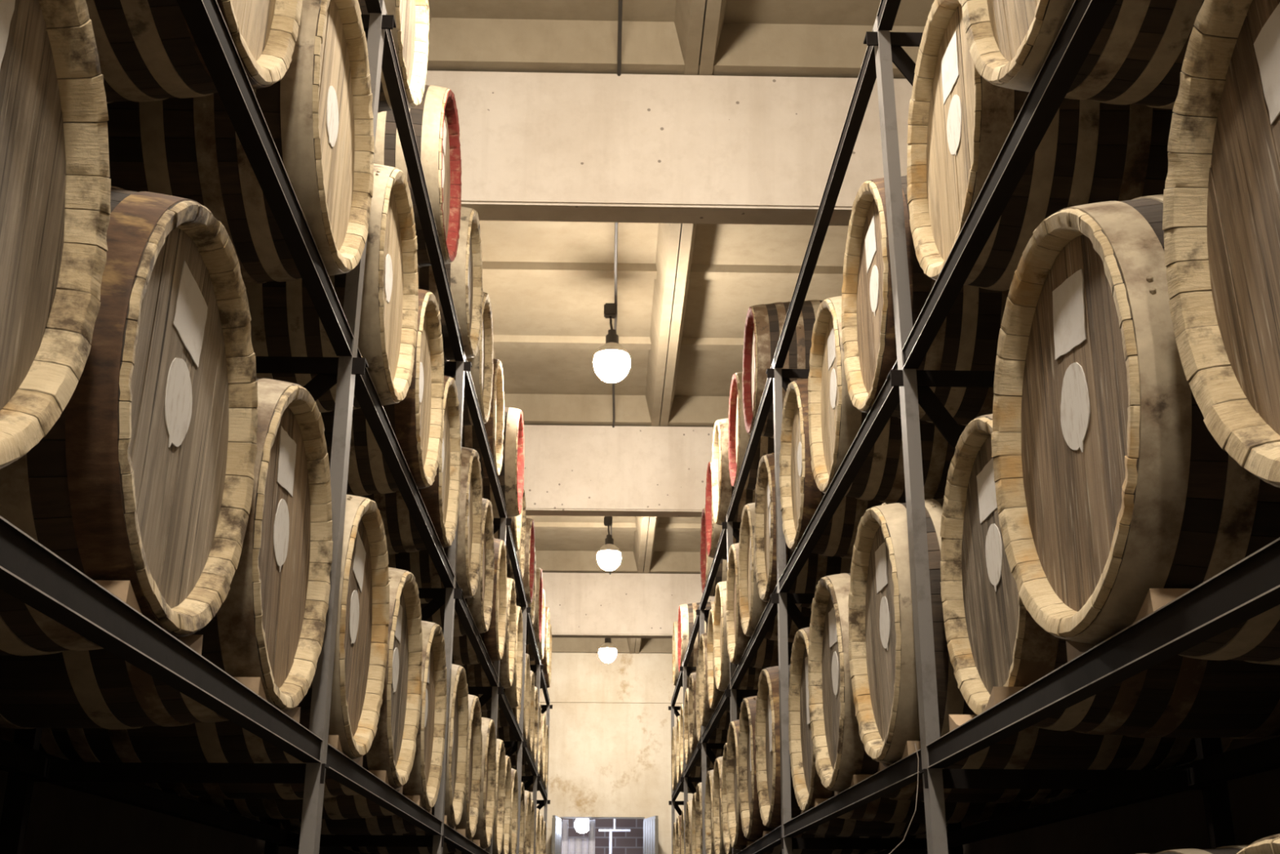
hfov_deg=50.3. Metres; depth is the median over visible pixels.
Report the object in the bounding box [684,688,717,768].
barrel
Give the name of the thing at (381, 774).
chock
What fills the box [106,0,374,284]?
barrel
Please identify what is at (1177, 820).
wall
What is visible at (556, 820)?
door
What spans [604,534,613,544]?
socket
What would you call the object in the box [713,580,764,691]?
barrel
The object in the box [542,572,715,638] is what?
ceiling beam
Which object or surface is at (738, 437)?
barrel
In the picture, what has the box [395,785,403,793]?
chock
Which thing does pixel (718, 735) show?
barrel
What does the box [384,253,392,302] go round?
label
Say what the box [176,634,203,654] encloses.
chock
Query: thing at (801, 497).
barrel
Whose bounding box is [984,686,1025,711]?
chock
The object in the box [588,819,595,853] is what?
strip
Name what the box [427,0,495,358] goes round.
ceiling beam
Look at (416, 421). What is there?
barrel
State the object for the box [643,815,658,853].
door
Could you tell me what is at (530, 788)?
barrel
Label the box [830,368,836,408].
label
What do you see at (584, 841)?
strip
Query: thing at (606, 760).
wall
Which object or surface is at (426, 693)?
label
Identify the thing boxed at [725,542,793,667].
barrel
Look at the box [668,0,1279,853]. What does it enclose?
rack
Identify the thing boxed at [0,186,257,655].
barrel
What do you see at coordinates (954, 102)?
label
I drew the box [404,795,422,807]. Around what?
chock
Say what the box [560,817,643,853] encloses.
wall
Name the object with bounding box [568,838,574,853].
strip
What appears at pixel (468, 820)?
barrel
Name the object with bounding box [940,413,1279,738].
barrel
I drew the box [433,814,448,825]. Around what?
chock
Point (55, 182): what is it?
barrel
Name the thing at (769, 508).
label
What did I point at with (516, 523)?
barrel
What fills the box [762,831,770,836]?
chock
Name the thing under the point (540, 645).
barrel
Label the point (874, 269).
label
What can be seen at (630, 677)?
ceiling beam
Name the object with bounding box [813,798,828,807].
chock
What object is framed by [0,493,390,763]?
barrel
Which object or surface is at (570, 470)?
ceiling beam
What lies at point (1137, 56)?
barrel
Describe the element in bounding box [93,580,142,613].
chock
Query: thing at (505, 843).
barrel
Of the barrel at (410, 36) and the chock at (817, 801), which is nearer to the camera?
the barrel at (410, 36)
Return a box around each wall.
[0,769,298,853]
[530,652,693,853]
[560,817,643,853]
[877,735,1279,853]
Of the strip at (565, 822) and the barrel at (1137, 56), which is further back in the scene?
the strip at (565, 822)
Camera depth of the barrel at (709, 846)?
10.75 m
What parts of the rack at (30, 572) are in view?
post, post, post, post, post, post, post, post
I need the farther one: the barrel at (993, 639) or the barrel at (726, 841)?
the barrel at (726, 841)
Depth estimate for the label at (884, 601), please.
3.97 m
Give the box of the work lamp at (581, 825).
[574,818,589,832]
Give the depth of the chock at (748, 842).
7.75 m
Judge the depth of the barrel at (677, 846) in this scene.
14.72 m
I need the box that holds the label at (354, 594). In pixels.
[349,590,359,644]
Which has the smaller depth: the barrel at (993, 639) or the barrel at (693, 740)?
the barrel at (993, 639)
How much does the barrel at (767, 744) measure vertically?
0.811 m
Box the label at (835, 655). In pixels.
[831,651,839,697]
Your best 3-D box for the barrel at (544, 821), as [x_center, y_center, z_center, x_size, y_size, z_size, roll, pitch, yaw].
[-1.554,4.828,15.403,0.954,0.811,0.811,1,-20,-1]
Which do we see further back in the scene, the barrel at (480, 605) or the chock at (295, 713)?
the barrel at (480, 605)
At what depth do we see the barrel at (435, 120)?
5.49 m
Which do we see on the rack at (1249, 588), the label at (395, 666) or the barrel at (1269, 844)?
the barrel at (1269, 844)
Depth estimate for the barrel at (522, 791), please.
11.63 m
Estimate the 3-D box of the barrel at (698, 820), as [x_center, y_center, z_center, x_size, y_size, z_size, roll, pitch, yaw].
[0.959,3.360,11.419,0.954,0.811,0.811,1,-20,-1]
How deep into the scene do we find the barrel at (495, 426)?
8.31 m
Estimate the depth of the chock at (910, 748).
3.66 m
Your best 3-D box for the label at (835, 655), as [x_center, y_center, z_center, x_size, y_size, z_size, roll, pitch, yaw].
[0.682,0.863,4.760,0.002,0.160,0.140,1,-22,-1]
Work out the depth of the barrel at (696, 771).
14.42 m
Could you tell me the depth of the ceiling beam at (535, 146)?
6.91 m
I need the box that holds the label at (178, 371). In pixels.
[164,357,192,447]
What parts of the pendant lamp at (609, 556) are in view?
lamp globe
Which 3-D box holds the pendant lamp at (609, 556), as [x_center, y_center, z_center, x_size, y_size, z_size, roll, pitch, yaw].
[-0.325,1.234,14.424,0.256,0.583,0.256,1,-20,-1]
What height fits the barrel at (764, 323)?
0.811 m
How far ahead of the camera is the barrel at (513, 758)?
13.34 m
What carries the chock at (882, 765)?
on the rack at (1249, 588)
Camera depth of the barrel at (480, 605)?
7.41 m
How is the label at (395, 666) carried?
attached to the barrel at (392, 749)
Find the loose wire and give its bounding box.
[888,743,919,853]
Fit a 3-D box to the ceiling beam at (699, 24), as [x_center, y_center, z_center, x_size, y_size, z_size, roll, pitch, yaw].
[0.235,-1.008,9.661,0.260,0.261,26.110,1,-20,-1]
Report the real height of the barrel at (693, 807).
0.811 m
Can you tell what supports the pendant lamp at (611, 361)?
hanging from the cable
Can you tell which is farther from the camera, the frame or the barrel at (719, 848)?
the frame
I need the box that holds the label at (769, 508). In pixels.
[768,507,770,533]
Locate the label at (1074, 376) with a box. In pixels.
[1060,362,1089,452]
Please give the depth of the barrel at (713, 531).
10.51 m
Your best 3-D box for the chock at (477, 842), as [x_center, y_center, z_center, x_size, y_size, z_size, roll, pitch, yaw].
[-0.944,2.366,7.726,0.080,0.045,0.115,1,-20,-1]
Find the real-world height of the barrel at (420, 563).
0.811 m
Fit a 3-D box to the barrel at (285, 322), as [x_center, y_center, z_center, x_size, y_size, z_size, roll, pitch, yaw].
[-1.220,-0.445,4.260,0.954,0.810,0.811,1,-20,-1]
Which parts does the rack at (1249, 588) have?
post, post, post, post, post, post, post, post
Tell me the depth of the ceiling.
9.60 m
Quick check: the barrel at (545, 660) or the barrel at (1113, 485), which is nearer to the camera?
the barrel at (1113, 485)
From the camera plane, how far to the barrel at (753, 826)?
7.25 m
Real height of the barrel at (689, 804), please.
0.811 m
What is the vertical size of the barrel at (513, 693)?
0.816 m
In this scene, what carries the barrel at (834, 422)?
on the rack at (1249, 588)
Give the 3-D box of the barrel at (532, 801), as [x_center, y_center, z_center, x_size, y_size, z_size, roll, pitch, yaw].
[-1.497,3.908,12.912,0.954,0.811,0.814,1,-20,-1]
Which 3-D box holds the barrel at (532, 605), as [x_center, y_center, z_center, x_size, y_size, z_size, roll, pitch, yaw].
[-1.458,1.459,12.605,0.954,0.811,0.811,1,-20,-1]
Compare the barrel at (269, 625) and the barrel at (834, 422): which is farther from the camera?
the barrel at (834, 422)
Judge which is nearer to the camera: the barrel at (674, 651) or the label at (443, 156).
the label at (443, 156)
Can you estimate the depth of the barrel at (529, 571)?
11.59 m
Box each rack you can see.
[0,0,552,853]
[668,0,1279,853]
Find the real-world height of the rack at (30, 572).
3.678 m
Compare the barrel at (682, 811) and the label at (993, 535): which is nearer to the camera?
the label at (993, 535)
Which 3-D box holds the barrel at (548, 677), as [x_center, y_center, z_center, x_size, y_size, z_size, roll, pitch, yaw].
[-1.515,2.655,15.851,0.954,0.811,0.811,1,-20,-1]
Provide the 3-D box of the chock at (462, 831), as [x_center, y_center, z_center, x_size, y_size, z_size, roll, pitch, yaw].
[-0.923,2.067,6.919,0.080,0.045,0.115,1,-20,-1]
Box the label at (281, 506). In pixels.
[273,498,288,572]
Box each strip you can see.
[561,819,568,853]
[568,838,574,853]
[574,838,582,853]
[582,838,588,853]
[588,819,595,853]
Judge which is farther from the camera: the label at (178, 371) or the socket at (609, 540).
the socket at (609, 540)
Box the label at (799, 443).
[797,441,802,477]
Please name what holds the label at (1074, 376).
attached to the barrel at (1113, 485)
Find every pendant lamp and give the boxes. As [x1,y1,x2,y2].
[593,302,630,382]
[596,515,621,570]
[598,637,617,662]
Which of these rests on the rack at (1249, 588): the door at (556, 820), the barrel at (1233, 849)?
the barrel at (1233, 849)
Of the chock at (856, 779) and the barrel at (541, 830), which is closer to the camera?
the chock at (856, 779)
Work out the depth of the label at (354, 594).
3.89 m
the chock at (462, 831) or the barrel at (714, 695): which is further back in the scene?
the barrel at (714, 695)
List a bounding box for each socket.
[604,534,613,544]
[604,637,611,643]
[605,328,618,343]
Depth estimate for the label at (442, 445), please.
5.89 m
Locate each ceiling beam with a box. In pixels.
[425,71,912,226]
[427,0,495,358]
[523,425,714,516]
[539,653,688,702]
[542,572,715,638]
[626,0,726,653]
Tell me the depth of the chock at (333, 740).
3.58 m
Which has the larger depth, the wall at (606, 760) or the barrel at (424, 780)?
the wall at (606, 760)
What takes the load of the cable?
attached to the ceiling beam
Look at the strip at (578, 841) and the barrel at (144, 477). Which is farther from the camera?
the strip at (578, 841)
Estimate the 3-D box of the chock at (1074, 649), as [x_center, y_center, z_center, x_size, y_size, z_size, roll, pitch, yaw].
[0.792,0.380,2.346,0.080,0.045,0.115,1,-20,-1]
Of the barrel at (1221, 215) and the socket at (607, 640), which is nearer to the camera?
the barrel at (1221, 215)
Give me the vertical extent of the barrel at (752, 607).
0.811 m
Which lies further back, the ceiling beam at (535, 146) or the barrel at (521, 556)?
the barrel at (521, 556)
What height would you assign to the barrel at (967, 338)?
0.811 m
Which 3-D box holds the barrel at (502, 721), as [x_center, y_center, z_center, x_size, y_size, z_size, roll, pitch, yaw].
[-1.432,1.987,10.816,0.954,0.811,0.811,1,-20,-1]
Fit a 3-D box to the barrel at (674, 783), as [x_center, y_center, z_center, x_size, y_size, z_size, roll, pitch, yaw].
[0.856,3.862,15.872,0.954,0.811,0.811,1,-20,-1]
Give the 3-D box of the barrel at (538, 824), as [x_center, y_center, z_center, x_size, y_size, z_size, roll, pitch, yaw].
[-1.508,4.242,13.819,0.954,0.811,0.811,1,-20,-1]
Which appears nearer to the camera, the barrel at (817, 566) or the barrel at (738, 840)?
the barrel at (817, 566)
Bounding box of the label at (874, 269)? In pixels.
[869,264,879,316]
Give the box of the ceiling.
[426,0,934,653]
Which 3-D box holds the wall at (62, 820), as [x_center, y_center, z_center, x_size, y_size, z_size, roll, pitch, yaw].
[-2.346,1.191,8.092,0.200,5.470,27.317,1,-20,-1]
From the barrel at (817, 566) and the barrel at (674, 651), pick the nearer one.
the barrel at (817, 566)
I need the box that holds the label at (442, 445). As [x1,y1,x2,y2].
[441,438,444,471]
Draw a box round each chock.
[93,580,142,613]
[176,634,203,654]
[232,676,267,701]
[283,706,300,723]
[328,734,342,752]
[351,755,363,766]
[367,769,389,784]
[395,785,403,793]
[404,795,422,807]
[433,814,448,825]
[455,828,466,836]
[471,839,480,847]
[746,840,754,847]
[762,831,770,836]
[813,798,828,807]
[850,774,871,786]
[879,761,891,770]
[901,740,920,759]
[948,714,977,731]
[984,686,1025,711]
[1066,640,1096,662]
[1133,587,1191,623]
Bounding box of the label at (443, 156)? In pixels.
[441,153,444,187]
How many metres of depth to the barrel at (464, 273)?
6.50 m
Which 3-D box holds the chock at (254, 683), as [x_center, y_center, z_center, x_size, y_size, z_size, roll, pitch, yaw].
[-0.814,0.548,2.813,0.080,0.045,0.115,1,-20,-1]
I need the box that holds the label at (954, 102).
[946,94,961,155]
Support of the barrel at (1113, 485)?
on the rack at (1249, 588)
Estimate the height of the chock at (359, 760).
0.045 m
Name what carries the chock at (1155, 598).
on the rack at (1249, 588)
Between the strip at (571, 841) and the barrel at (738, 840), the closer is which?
the barrel at (738, 840)
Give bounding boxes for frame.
[599,818,630,853]
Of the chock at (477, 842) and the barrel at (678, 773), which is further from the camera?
the barrel at (678, 773)
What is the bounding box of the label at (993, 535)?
[985,523,1002,591]
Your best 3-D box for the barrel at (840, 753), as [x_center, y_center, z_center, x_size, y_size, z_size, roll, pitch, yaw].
[1.113,0.892,4.760,0.954,0.811,0.811,1,-20,-1]
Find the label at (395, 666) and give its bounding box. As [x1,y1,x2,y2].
[391,647,399,692]
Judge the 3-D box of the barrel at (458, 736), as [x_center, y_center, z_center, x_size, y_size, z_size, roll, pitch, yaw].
[-1.311,1.478,6.349,0.955,0.811,0.816,1,-20,-1]
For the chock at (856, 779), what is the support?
on the rack at (1249, 588)
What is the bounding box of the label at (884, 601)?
[879,595,889,650]
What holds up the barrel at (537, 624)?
on the rack at (30, 572)
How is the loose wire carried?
hanging from the rack at (1249, 588)
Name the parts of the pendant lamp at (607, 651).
lamp globe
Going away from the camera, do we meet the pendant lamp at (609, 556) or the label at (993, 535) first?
the label at (993, 535)
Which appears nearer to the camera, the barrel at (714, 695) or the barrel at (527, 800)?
the barrel at (714, 695)
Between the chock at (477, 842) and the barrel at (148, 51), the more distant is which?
the chock at (477, 842)
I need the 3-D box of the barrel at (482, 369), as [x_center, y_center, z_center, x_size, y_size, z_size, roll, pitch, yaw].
[-1.326,-0.391,7.608,0.955,0.811,0.812,1,-20,-1]
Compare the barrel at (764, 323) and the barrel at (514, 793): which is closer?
the barrel at (764, 323)
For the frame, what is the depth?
22.38 m
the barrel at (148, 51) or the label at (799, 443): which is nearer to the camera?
the barrel at (148, 51)
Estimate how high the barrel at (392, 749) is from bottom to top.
0.811 m
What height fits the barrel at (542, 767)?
0.811 m
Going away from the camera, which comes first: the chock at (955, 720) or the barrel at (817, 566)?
the chock at (955, 720)
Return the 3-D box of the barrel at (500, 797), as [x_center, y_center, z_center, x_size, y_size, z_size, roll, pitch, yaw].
[-1.374,2.397,8.835,0.954,0.811,0.811,1,-20,-1]
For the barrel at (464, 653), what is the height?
0.811 m
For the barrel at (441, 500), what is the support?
on the rack at (30, 572)
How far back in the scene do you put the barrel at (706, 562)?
11.34 m
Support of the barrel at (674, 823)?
on the rack at (1249, 588)
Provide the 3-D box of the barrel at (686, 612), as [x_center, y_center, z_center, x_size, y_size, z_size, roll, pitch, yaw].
[0.904,2.313,14.898,0.954,0.813,0.816,1,-20,-1]
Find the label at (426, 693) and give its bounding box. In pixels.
[424,688,427,726]
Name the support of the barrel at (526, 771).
on the rack at (30, 572)
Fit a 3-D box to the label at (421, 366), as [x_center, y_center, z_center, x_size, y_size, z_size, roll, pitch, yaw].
[-0.818,-0.165,5.087,0.002,0.160,0.140,1,-21,-1]
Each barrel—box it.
[0,0,111,468]
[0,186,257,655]
[0,377,333,728]
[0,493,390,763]
[85,0,302,103]
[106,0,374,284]
[137,567,422,799]
[177,620,446,819]
[241,663,468,835]
[244,164,418,412]
[291,693,482,843]
[320,288,444,495]
[340,716,496,853]
[355,375,461,554]
[355,738,506,853]
[357,0,429,113]
[373,84,462,267]
[387,446,482,603]
[417,206,483,361]
[420,497,494,636]
[444,291,493,426]
[451,537,506,665]
[461,577,516,688]
[462,358,504,478]
[469,605,523,711]
[480,678,522,727]
[481,407,524,518]
[493,506,522,552]
[496,653,530,741]
[500,755,511,853]
[504,670,534,755]
[506,488,525,580]
[508,768,518,853]
[509,686,537,766]
[511,702,541,775]
[514,517,534,604]
[516,548,536,624]
[519,782,524,853]
[521,713,546,783]
[523,790,531,853]
[525,567,542,644]
[525,589,545,661]
[525,724,548,791]
[529,606,550,675]
[530,800,534,853]
[533,624,551,688]
[535,808,540,853]
[539,813,543,853]
[542,820,546,853]
[671,620,689,688]
[671,725,696,793]
[672,821,675,853]
[675,715,699,786]
[675,814,681,853]
[677,601,714,672]
[679,703,713,777]
[680,808,684,853]
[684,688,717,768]
[684,800,692,853]
[688,671,724,757]
[691,792,696,853]
[694,782,702,853]
[695,657,728,742]
[697,632,739,729]
[700,507,727,596]
[704,769,715,853]
[705,460,739,559]
[706,608,746,712]
[711,417,755,525]
[712,756,725,853]
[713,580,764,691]
[721,742,877,853]
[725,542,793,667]
[725,719,887,853]
[728,371,774,490]
[737,502,811,642]
[737,695,926,844]
[742,299,822,438]
[754,453,852,608]
[755,664,973,836]
[779,378,901,558]
[788,626,1050,822]
[808,296,966,502]
[808,573,1093,803]
[840,175,1008,425]
[848,497,1232,769]
[906,0,1173,291]
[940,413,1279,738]
[961,0,1204,109]
[991,194,1279,664]
[1137,844,1249,853]
[1162,0,1279,488]
[1236,833,1279,853]
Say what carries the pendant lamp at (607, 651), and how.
hanging from the cable
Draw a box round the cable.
[608,0,622,574]
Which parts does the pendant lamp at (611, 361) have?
lamp cord, lamp globe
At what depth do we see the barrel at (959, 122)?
3.15 m
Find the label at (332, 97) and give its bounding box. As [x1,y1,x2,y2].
[326,85,338,146]
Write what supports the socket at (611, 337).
attached to the pendant lamp at (611, 361)
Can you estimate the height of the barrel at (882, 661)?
0.811 m
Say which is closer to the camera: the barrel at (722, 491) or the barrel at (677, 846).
the barrel at (722, 491)
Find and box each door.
[551,814,561,853]
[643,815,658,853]
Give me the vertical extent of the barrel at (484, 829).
0.811 m
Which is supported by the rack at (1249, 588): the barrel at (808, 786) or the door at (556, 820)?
the barrel at (808, 786)
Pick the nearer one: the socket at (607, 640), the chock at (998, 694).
the chock at (998, 694)
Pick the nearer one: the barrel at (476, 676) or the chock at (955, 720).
the chock at (955, 720)
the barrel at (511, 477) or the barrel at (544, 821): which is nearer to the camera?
the barrel at (511, 477)
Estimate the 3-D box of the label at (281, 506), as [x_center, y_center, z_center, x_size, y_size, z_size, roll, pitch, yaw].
[-0.809,0.243,3.075,0.002,0.163,0.141,1,-18,-1]
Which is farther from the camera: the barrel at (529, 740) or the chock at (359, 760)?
the barrel at (529, 740)
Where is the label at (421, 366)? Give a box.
[418,361,423,402]
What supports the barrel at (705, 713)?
on the rack at (1249, 588)
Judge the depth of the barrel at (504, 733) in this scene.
11.53 m
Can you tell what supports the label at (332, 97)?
attached to the barrel at (318, 117)

